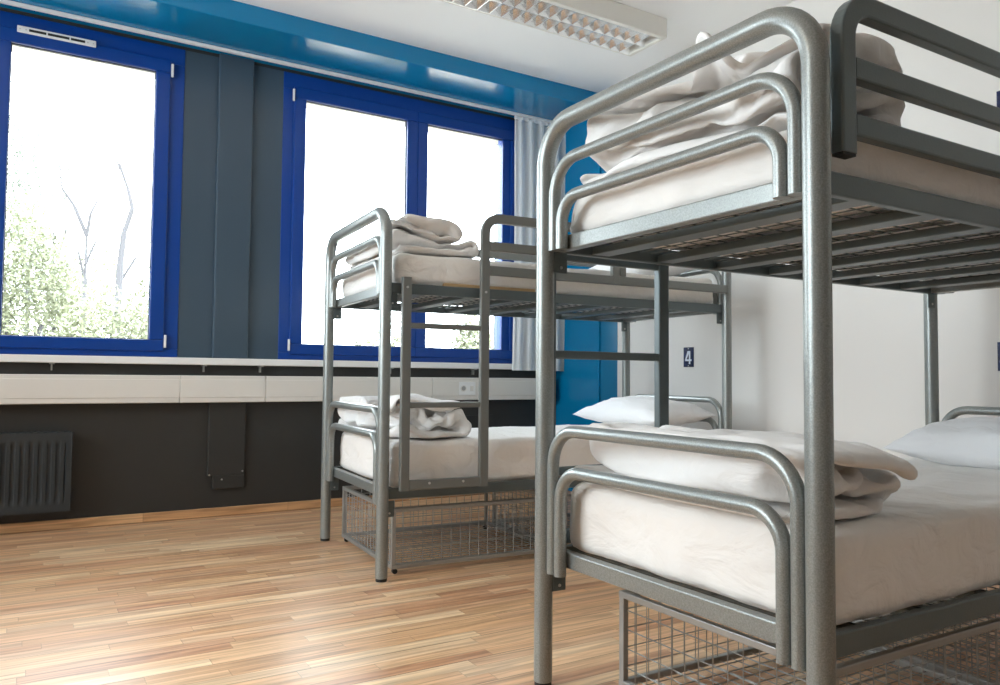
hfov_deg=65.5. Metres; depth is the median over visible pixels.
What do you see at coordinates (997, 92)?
number plate
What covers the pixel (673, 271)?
pillow
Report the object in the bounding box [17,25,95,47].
vent
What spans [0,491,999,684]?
floor
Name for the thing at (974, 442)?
pillow
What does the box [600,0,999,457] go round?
wall
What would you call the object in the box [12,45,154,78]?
roller blind
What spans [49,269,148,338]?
shrub
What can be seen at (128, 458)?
wall
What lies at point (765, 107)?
duvet
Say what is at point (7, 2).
rail
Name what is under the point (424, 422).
duvet
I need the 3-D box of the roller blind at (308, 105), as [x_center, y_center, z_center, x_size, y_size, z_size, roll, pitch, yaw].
[-0.804,-1.772,6.056,1.893,0.132,0.120,2,-3,-32]
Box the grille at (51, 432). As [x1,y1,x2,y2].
[0,431,70,433]
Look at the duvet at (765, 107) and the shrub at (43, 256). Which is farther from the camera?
the shrub at (43, 256)
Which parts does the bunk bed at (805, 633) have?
rail, guard rail, rail, rail, rail, guard rail, rail, rail, rail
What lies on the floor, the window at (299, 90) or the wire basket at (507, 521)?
the wire basket at (507, 521)
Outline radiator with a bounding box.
[0,431,72,517]
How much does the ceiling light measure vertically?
0.124 m
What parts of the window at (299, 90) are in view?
sash, sash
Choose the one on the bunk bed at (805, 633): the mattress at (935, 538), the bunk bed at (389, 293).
the mattress at (935, 538)
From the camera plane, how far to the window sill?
5.01 m
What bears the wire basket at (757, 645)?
on the floor
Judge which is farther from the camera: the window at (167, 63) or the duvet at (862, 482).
the window at (167, 63)
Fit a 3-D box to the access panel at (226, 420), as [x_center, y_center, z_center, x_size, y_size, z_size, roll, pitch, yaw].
[-1.786,0.670,5.076,0.230,0.559,0.032,2,-3,-32]
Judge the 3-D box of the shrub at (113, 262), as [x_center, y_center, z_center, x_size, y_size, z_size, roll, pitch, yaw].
[-8.231,0.147,15.382,1.937,4.818,1.344,2,-3,-32]
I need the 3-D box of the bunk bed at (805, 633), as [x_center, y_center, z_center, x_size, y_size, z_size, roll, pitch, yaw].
[1.261,0.180,2.494,2.120,1.721,1.043,2,-3,-31]
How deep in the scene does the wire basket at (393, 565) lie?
3.98 m
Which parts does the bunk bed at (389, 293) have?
rail, rail, rail, rail, rail, guard rail, guard rail, rail, rail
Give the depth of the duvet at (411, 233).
3.76 m
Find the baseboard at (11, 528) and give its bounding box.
[0,491,506,534]
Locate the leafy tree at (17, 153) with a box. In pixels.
[3,65,105,335]
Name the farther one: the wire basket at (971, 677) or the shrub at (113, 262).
the shrub at (113, 262)
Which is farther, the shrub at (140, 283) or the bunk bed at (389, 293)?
the shrub at (140, 283)
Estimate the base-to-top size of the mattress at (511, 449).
0.226 m
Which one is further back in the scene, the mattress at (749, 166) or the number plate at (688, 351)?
the number plate at (688, 351)
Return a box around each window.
[0,10,185,356]
[278,71,514,363]
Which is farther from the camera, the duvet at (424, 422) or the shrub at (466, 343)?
the shrub at (466, 343)
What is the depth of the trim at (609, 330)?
5.95 m
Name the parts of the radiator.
casing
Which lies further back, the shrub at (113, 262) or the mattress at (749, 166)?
the shrub at (113, 262)
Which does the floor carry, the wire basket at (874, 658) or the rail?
the wire basket at (874, 658)
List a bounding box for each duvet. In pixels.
[338,394,471,437]
[345,214,478,268]
[574,422,917,522]
[580,23,904,184]
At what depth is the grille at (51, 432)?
4.47 m
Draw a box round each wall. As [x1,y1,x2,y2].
[0,7,535,523]
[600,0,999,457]
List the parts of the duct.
duct lid, duct lid, duct lid, socket plate, duct lid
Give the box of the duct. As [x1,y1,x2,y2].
[0,374,535,403]
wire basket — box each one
[342,485,534,573]
[492,489,534,538]
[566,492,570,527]
[619,589,805,684]
[836,600,999,684]
[851,585,999,684]
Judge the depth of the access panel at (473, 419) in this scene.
6.07 m
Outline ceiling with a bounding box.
[234,0,795,92]
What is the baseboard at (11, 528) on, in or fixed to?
attached to the wall at (128, 458)
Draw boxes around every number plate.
[684,347,693,366]
[996,91,999,107]
[997,342,999,370]
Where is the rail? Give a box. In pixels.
[0,0,551,122]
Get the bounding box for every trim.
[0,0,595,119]
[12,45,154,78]
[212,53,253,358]
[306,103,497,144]
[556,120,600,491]
[600,167,617,422]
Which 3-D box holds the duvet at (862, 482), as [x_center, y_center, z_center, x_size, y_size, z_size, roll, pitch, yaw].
[0.600,0.320,2.079,0.464,0.178,0.890,2,-3,-31]
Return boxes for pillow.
[573,396,715,426]
[589,265,693,275]
[883,417,999,469]
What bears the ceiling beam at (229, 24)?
attached to the wall at (128, 458)
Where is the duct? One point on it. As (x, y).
(14, 388)
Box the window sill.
[0,354,511,374]
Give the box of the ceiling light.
[439,0,666,56]
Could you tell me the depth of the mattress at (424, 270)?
3.91 m
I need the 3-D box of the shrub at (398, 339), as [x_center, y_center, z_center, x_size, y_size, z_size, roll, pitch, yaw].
[-1.840,0.944,13.265,1.617,3.151,1.398,2,-3,-32]
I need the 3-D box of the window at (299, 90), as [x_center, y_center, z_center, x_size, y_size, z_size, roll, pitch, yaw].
[-0.688,-0.850,5.858,1.941,1.992,0.107,2,-3,-32]
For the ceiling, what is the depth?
5.03 m
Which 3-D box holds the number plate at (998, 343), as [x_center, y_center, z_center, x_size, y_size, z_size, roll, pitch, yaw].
[2.320,0.063,3.547,0.004,0.133,0.092,2,-3,-32]
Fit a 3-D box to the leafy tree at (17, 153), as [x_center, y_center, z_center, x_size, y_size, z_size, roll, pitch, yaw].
[-10.788,-1.937,17.894,2.820,9.146,2.548,2,-3,-32]
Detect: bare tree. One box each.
[59,165,101,336]
[114,141,149,337]
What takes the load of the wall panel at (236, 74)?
attached to the wall at (128, 458)
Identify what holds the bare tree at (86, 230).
on the ground
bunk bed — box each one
[320,207,731,582]
[534,0,999,684]
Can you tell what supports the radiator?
attached to the wall at (128, 458)
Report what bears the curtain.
hanging from the rail
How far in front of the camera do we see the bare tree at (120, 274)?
12.07 m
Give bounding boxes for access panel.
[207,402,245,488]
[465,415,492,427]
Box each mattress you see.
[340,424,600,487]
[342,253,712,313]
[570,130,999,280]
[570,457,999,624]
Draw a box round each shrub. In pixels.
[2,191,80,335]
[33,232,128,336]
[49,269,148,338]
[121,266,148,338]
[350,311,432,347]
[444,314,493,348]
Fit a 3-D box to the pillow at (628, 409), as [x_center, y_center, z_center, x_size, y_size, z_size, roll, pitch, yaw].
[0.862,0.421,4.768,0.439,0.186,0.840,2,-3,-29]
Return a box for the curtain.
[512,115,565,370]

